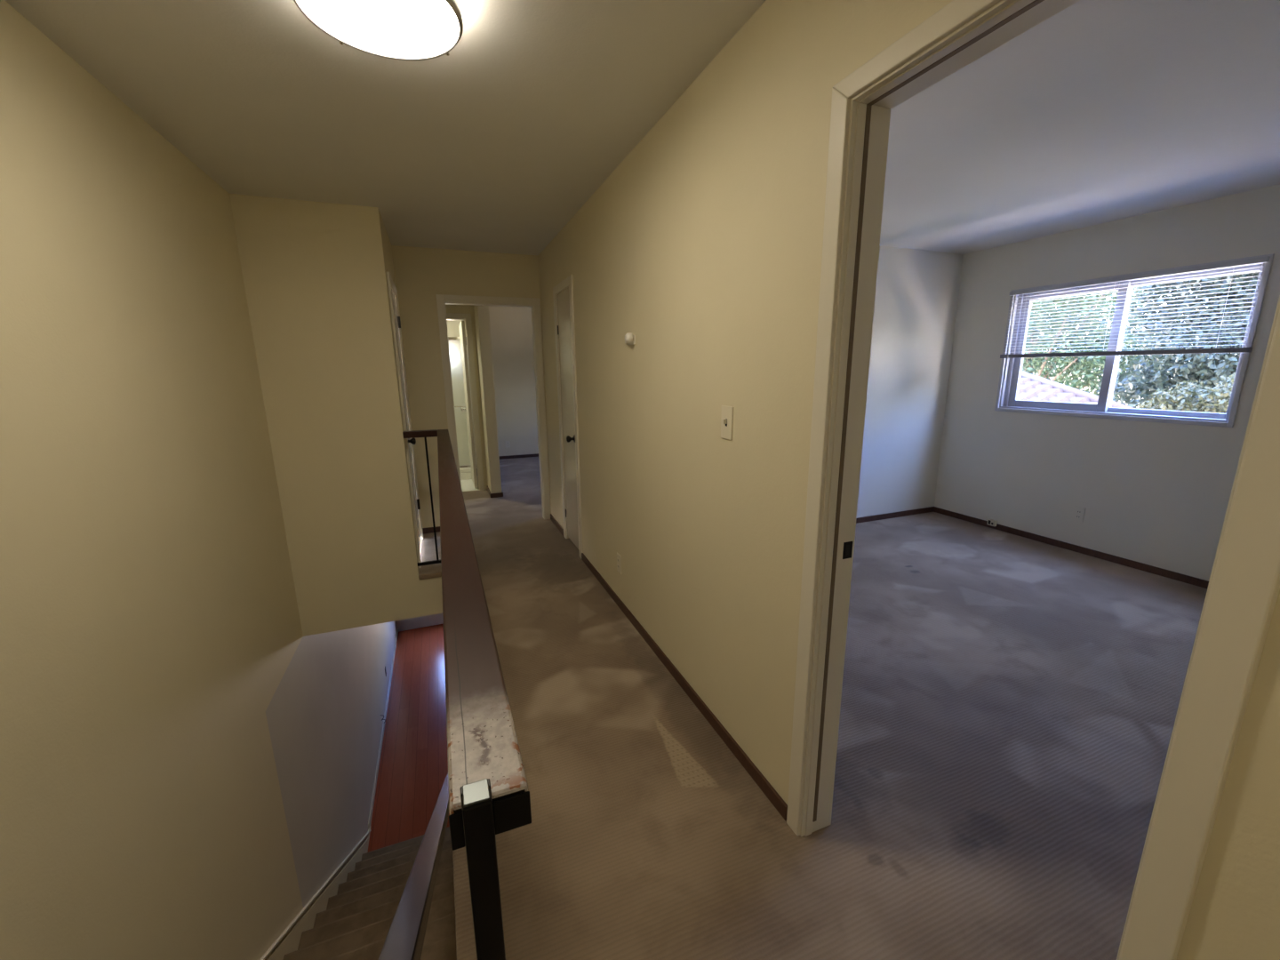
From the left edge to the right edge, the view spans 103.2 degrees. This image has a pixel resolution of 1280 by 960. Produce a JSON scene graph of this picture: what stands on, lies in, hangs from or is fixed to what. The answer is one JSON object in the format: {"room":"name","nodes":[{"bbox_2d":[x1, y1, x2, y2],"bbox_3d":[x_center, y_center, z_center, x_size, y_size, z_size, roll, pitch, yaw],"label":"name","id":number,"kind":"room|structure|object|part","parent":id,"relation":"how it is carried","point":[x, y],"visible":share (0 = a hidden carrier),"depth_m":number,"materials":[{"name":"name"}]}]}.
{"room":"upstairs hallway","nodes":[
{"label":"upstairs hallway","id":0,"kind":"room"},
{"bbox_2d":[0,0,397,959],"bbox_3d":[-2.453,0.961,3.669,0.110,5.390,10.300,-5,13,-21],"label":"wall","id":1,"kind":"structure","parent":0,"point":[150,627],"depth_m":1.77,"materials":[{"name":"beige paint"}]},
{"bbox_2d":[368,627,398,827],"bbox_3d":[-3.422,2.995,6.864,0.012,0.070,4.170,-5,13,-21],"label":"baseboard","id":2,"kind":"structure","parent":1,"relation":"attached to","point":[392,665],"depth_m":6.08,"materials":[{"name":"beige wood"}]},
{"bbox_2d":[229,193,442,636],"bbox_3d":[-1.882,-0.332,3.397,0.983,2.760,0.110,-5,13,-21],"label":"wall","id":3,"kind":"structure","parent":0,"point":[315,278],"depth_m":3.27,"materials":[{"name":"beige paint"}]},
{"bbox_2d":[418,568,477,959],"bbox_3d":[-0.897,1.014,2.225,0.223,0.036,3.390,-5,13,-21],"label":"trim","id":4,"kind":"structure","parent":3,"relation":"attached to","point":[466,949],"depth_m":1.40,"materials":[{"name":"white stained wood"}]},
{"bbox_2d":[379,212,421,569],"bbox_3d":[-1.876,-0.608,3.912,0.110,2.440,0.930,-5,13,-21],"label":"wall","id":5,"kind":"structure","parent":0,"point":[388,250],"depth_m":3.60,"materials":[{"name":"beige paint"}]},
{"bbox_2d":[386,272,423,567],"bbox_3d":[-1.796,-0.435,3.937,0.099,2.090,0.780,-5,13,-21],"label":"door","id":6,"kind":"structure","parent":5,"relation":"in","point":[394,299],"depth_m":3.96,"materials":[{"name":"beige wood"}]},
{"bbox_2d":[367,624,449,852],"bbox_3d":[-1.039,3.041,6.941,4.710,0.100,6.200,-5,13,-21],"label":"floor","id":7,"kind":"structure","parent":0,"point":[413,766],"depth_m":6.12,"materials":[{"name":"laminate"}]},
{"bbox_2d":[259,825,456,959],"bbox_3d":[-1.428,2.353,2.787,0.919,3.093,4.520,-5,13,-21],"label":"staircase","id":8,"kind":"structure","parent":7,"relation":"on","point":[351,918],"depth_m":3.00,"materials":[{"name":"carpet"}]},
{"bbox_2d":[377,772,449,959],"bbox_3d":[-0.907,1.800,2.439,0.054,3.880,4.500,-5,13,-21],"label":"stair handrail","id":9,"kind":"object","parent":8,"relation":"on","point":[404,940],"visible":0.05,"depth_m":1.00,"materials":[{"name":"black dark stained wood"}]},
{"bbox_2d":[396,613,443,631],"bbox_3d":[-2.147,1.127,9.354,4.710,2.630,0.150,-5,13,-21],"label":"wall","id":10,"kind":"structure","parent":0,"point":[417,622],"depth_m":8.87,"materials":[{"name":"grey paint"}]},
{"bbox_2d":[445,304,487,489],"bbox_3d":[-2.702,-1.009,5.785,1.682,2.440,0.100,-5,13,-21],"label":"wall","id":11,"kind":"structure","parent":0,"point":[449,308],"depth_m":5.97,"materials":[{"name":"beige paint"}]},
{"bbox_2d":[446,312,484,490],"bbox_3d":[-2.451,-0.928,6.232,0.825,2.085,0.723,-5,13,-21],"label":"door frame","id":12,"kind":"structure","parent":11,"relation":"in","point":[466,337],"depth_m":6.08,"materials":[{"name":"beige wood"}]},
{"bbox_3d":[-2.163,-0.936,6.386,0.035,1.990,0.650,-5,13,-21],"label":"panel","id":13,"kind":"part","parent":12,"relation":"part of","materials":[{"name":"beige wood"}]},
{"bbox_2d":[391,245,551,527],"bbox_3d":[-1.903,-0.725,4.447,2.164,2.440,0.110,-5,13,-21],"label":"wall","id":14,"kind":"structure","parent":0,"point":[420,273],"depth_m":4.36,"materials":[{"name":"beige paint"}]},
{"bbox_2d":[422,526,439,533],"bbox_3d":[-1.431,0.412,4.815,1.184,0.052,0.012,-5,13,-21],"label":"baseboard","id":15,"kind":"structure","parent":14,"relation":"attached to","point":[428,530],"depth_m":4.62,"materials":[{"name":"brown wood"}]},
{"bbox_2d":[435,294,550,519],"bbox_3d":[-1.323,-0.601,4.701,0.875,2.077,0.123,-5,13,-21],"label":"door frame","id":16,"kind":"structure","parent":14,"relation":"in","point":[442,300],"depth_m":4.56,"materials":[{"name":"beige wood"}]},
{"bbox_2d":[464,305,501,493],"bbox_3d":[-2.168,-1.249,6.856,0.118,2.440,2.650,-5,13,-21],"label":"wall partition","id":17,"kind":"structure","parent":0,"point":[482,318],"depth_m":5.70,"materials":[{"name":"beige paint"}]},
{"bbox_2d":[487,485,503,497],"bbox_3d":[-2.154,-0.082,7.106,0.142,0.052,2.662,-5,13,-21],"label":"baseboard","id":18,"kind":"structure","parent":17,"relation":"attached to","point":[498,494],"depth_m":5.90,"materials":[{"name":"brown wood"}]},
{"bbox_2d":[446,305,538,455],"bbox_3d":[-1.855,-1.597,8.431,5.250,2.440,0.120,-5,13,-21],"label":"wall","id":19,"kind":"structure","parent":0,"point":[511,327],"depth_m":8.27,"materials":[{"name":"beige paint"}]},
{"bbox_2d":[505,440,510,447],"bbox_3d":[-2.199,-0.596,8.436,0.070,0.116,0.008,-5,13,-21],"label":"wall outlet","id":20,"kind":"object","parent":19,"relation":"attached to","point":[508,443],"visible":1,"depth_m":8.44,"materials":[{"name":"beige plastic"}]},
{"bbox_2d":[499,453,538,459],"bbox_3d":[-1.052,-0.490,8.921,3.300,0.052,0.012,-5,13,-21],"label":"baseboard","id":21,"kind":"structure","parent":19,"relation":"attached to","point":[535,454],"depth_m":8.54,"materials":[{"name":"brown wood"}]},
{"bbox_2d":[4,0,1279,255],"bbox_3d":[0.992,-1.583,2.173,5.895,0.150,6.040,-5,13,-21],"label":"ceiling","id":22,"kind":"structure","parent":0,"point":[493,144],"depth_m":1.99,"materials":[{"name":"white paint"}]},
{"bbox_2d":[293,0,463,60],"bbox_3d":[-0.681,-1.255,1.325,0.410,0.095,0.410,-5,13,-21],"label":"ceiling light","id":23,"kind":"object","parent":22,"relation":"attached to","point":[394,29],"visible":1,"depth_m":1.35,"materials":[{"name":"white glass"}]},
{"bbox_2d":[418,456,1207,959],"bbox_3d":[0.268,0.656,4.483,5.985,0.324,9.900,-5,13,-21],"label":"floor","id":24,"kind":"structure","parent":0,"point":[1010,702],"depth_m":1.88,"materials":[{"name":"beige carpet"}]},
{"bbox_2d":[448,336,476,479],"bbox_3d":[-3.101,-1.018,7.167,1.428,1.866,1.470,-5,13,-21],"label":"shower enclosure","id":25,"kind":"object","parent":24,"relation":"on","point":[454,342],"visible":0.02,"depth_m":6.72,"materials":[{"name":"white glass"}]},
{"bbox_2d":[402,429,531,959],"bbox_3d":[-0.862,0.487,2.099,0.291,1.054,3.460,-5,13,-21],"label":"guard railing","id":26,"kind":"object","parent":24,"relation":"on","point":[489,795],"visible":1,"depth_m":0.59,"materials":[{"name":"brown paint"}]},
{"bbox_3d":[-1.516,-0.319,3.499,0.216,0.044,0.058,-5,13,-21],"label":"cross rail","id":27,"kind":"part","parent":26,"relation":"part of","materials":[{"name":"brown paint"}]},
{"bbox_3d":[-1.479,0.597,3.704,0.270,0.022,0.020,-5,13,-21],"label":"rail","id":28,"kind":"part","parent":26,"relation":"part of","materials":[{"name":"black metal"}]},
{"bbox_3d":[-0.774,-0.006,2.050,0.074,0.042,3.420,-5,13,-21],"label":"rail","id":29,"kind":"part","parent":26,"relation":"part of","materials":[{"name":"brown paint"}]},
{"bbox_3d":[-0.148,0.812,0.588,0.027,1.052,0.018,-5,13,-21],"label":"newel post","id":30,"kind":"part","parent":26,"relation":"part of","materials":[{"name":"black metal"}]},
{"bbox_2d":[537,0,1279,959],"bbox_3d":[0.200,-0.242,2.140,0.054,2.440,6.040,-5,13,-21],"label":"wall","id":31,"kind":"structure","parent":0,"point":[703,244],"depth_m":1.74,"materials":[{"name":"beige paint"}]},
{"bbox_2d":[552,274,583,558],"bbox_3d":[-0.578,-0.458,3.995,0.098,2.085,0.590,-5,13,-21],"label":"door","id":32,"kind":"structure","parent":31,"relation":"in","point":[564,308],"depth_m":3.98,"materials":[{"name":"beige wood"}]},
{"bbox_3d":[-0.547,-0.446,4.011,0.032,1.994,0.460,-5,13,-21],"label":"panel","id":33,"kind":"part","parent":32,"relation":"part of","materials":[{"name":"beige paint"}]},
{"bbox_2d":[616,552,621,574],"bbox_3d":[-0.129,0.508,3.092,0.008,0.116,0.070,-5,13,-21],"label":"wall outlet","id":34,"kind":"object","parent":31,"relation":"attached to","point":[619,556],"visible":1,"depth_m":3.08,"materials":[{"name":"beige plastic"}]},
{"bbox_2d":[624,332,635,344],"bbox_3d":[-0.057,-0.713,2.558,0.050,0.057,0.097,-5,13,-21],"label":"sensor","id":35,"kind":"object","parent":31,"relation":"attached to","point":[629,337],"visible":1,"depth_m":2.52,"materials":[{"name":"white plastic"}]},
{"bbox_2d":[550,513,787,820],"bbox_3d":[-0.205,0.722,3.338,0.012,0.052,3.720,-5,13,-21],"label":"baseboard","id":36,"kind":"structure","parent":31,"relation":"attached to","point":[752,770],"depth_m":2.17,"materials":[{"name":"brown wood"}]},
{"bbox_2d":[720,405,733,439],"bbox_3d":[0.301,-0.202,1.785,0.018,0.116,0.072,-5,13,-21],"label":"light switch","id":37,"kind":"object","parent":31,"relation":"attached to","point":[727,412],"visible":1,"depth_m":1.78,"materials":[{"name":"beige plastic"}]},
{"bbox_2d":[786,0,1279,959],"bbox_3d":[0.680,0.169,1.057,0.128,2.091,0.852,-5,13,-21],"label":"door frame","id":38,"kind":"structure","parent":31,"relation":"in","point":[1244,587],"depth_m":1.02,"materials":[{"name":"beige wood"}]},
{"bbox_3d":[0.482,0.096,1.400,0.017,2.090,0.054,-5,13,-21],"label":"casing","id":39,"kind":"part","parent":38,"relation":"part of","materials":[{"name":"beige wood"}]},
{"bbox_3d":[0.584,0.197,1.425,0.032,0.050,0.002,-5,13,-21],"label":"strike plate","id":40,"kind":"part","parent":38,"relation":"part of","materials":[{"name":"brown metal"}]},
{"bbox_3d":[0.618,-0.825,0.819,0.017,0.047,0.849,-5,13,-21],"label":"casing","id":41,"kind":"part","parent":38,"relation":"part of","materials":[{"name":"beige wood"}]},
{"bbox_3d":[0.775,0.252,0.674,0.017,2.090,0.054,-5,13,-21],"label":"casing","id":42,"kind":"part","parent":38,"relation":"part of","materials":[{"name":"beige wood"}]},
{"bbox_2d":[856,245,963,517],"bbox_3d":[1.399,-0.738,4.350,3.732,2.440,0.110,-5,13,-21],"label":"wall","id":43,"kind":"structure","parent":0,"point":[917,291],"depth_m":4.68,"materials":[{"name":"white paint"}]},
{"bbox_2d":[856,506,934,523],"bbox_3d":[1.341,0.449,4.514,3.532,0.052,0.012,-5,13,-21],"label":"baseboard","id":44,"kind":"structure","parent":43,"relation":"attached to","point":[881,516],"depth_m":4.95,"materials":[{"name":"brown wood"}]},
{"bbox_2d":[933,184,1279,581],"bbox_3d":[3.889,-0.428,2.816,0.150,2.440,4.630,-5,13,-21],"label":"wall","id":45,"kind":"structure","parent":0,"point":[1157,494],"depth_m":3.77,"materials":[{"name":"white paint"}]},
{"bbox_2d":[933,506,1208,588],"bbox_3d":[3.808,0.736,3.088,0.012,0.052,4.530,-5,13,-21],"label":"baseboard","id":46,"kind":"structure","parent":45,"relation":"attached to","point":[1199,582],"depth_m":3.92,"materials":[{"name":"brown wood"}]},
{"bbox_2d":[986,518,997,526],"bbox_3d":[3.179,0.384,4.578,0.032,0.055,0.070,-5,13,-21],"label":"phone jack","id":47,"kind":"object","parent":46,"relation":"attached to","point":[990,522],"visible":1,"depth_m":4.57,"materials":[{"name":"beige plastic"}]},
{"bbox_2d":[1072,505,1085,522],"bbox_3d":[3.430,0.268,3.962,0.008,0.116,0.070,-5,13,-21],"label":"wall outlet","id":48,"kind":"object","parent":45,"relation":"attached to","point":[1078,515],"visible":1,"depth_m":3.96,"materials":[{"name":"white paint"}]},
{"bbox_2d":[994,253,1274,427],"bbox_3d":[3.464,-0.967,3.733,0.132,1.010,1.470,-5,13,-21],"label":"window","id":49,"kind":"structure","parent":45,"relation":"attached to","point":[1008,399],"depth_m":3.70,"materials":[{"name":"grey paint"}]},
{"bbox_3d":[3.355,-1.031,4.018,0.030,0.927,0.708,-5,13,-21],"label":"sash","id":50,"kind":"part","parent":49,"relation":"part of","materials":[{"name":"grey plastic"}]},
{"bbox_3d":[3.631,-0.904,3.427,0.030,0.927,0.688,-5,13,-21],"label":"sash","id":51,"kind":"part","parent":49,"relation":"part of","materials":[{"name":"grey plastic"}]},
{"bbox_2d":[1000,256,1270,380],"bbox_3d":[3.380,-1.082,3.668,0.046,0.725,1.472,-5,13,-21],"label":"blind","id":52,"kind":"object","parent":45,"relation":"attached to","point":[1261,260],"visible":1,"depth_m":3.47,"materials":[{"name":"grey plastic"}]},
{"bbox_3d":[3.388,-0.923,3.705,0.033,0.030,1.472,-5,13,-21],"label":"rail","id":53,"kind":"part","parent":52,"relation":"part of","materials":[{"name":"grey metal"}]},
{"bbox_3d":[3.600,-1.059,3.119,0.002,0.490,0.002,-2,12,-6],"label":"ladder cord","id":54,"kind":"part","parent":52,"relation":"part of","materials":[{"name":"white fabric"}]},
{"label":"outside","id":55,"kind":"structure","parent":0,"visible":0},
{"bbox_3d":[14.328,2.951,7.799,14.300,0.100,25.500,-5,13,-21],"label":"ground","id":56,"kind":"structure","parent":55,"visible":0},
{"bbox_2d":[1017,370,1135,408],"bbox_3d":[5.413,0.363,9.174,3.624,4.547,3.017,2,13,10],"label":"house","id":57,"kind":"structure","parent":56,"relation":"on","point":[1032,388],"depth_m":8.31,"materials":[{"name":"ceramic"}]},
{"bbox_2d":[1021,290,1160,404],"bbox_3d":[9.963,-1.996,12.798,3.204,7.517,5.566,-8,14,-31],"label":"leafy tree","id":58,"kind":"object","parent":56,"relation":"on","point":[1096,364],"visible":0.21,"depth_m":11.66,"materials":[{"name":"green plant"}]},
{"bbox_2d":[1024,285,1207,395],"bbox_3d":[15.273,-3.855,18.085,5.754,8.834,5.267,7,14,31],"label":"tree","id":59,"kind":"object","parent":56,"relation":"on","point":[1134,288],"visible":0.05,"depth_m":16.74,"materials":[{"name":"green plant"}]},
{"bbox_2d":[1087,271,1259,412],"bbox_3d":[10.321,-1.247,8.739,3.433,7.795,3.980,2,13,10],"label":"tree","id":60,"kind":"object","parent":56,"relation":"on","point":[1207,368],"visible":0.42,"depth_m":8.68,"materials":[{"name":"green plant"}]},
{"bbox_2d":[1132,372,1235,413],"bbox_3d":[7.762,0.720,6.768,1.731,4.838,2.361,-5,13,-21],"label":"shrub","id":61,"kind":"object","parent":56,"relation":"on","point":[1216,399],"visible":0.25,"depth_m":6.87,"materials":[{"name":"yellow plant"}]}
]}

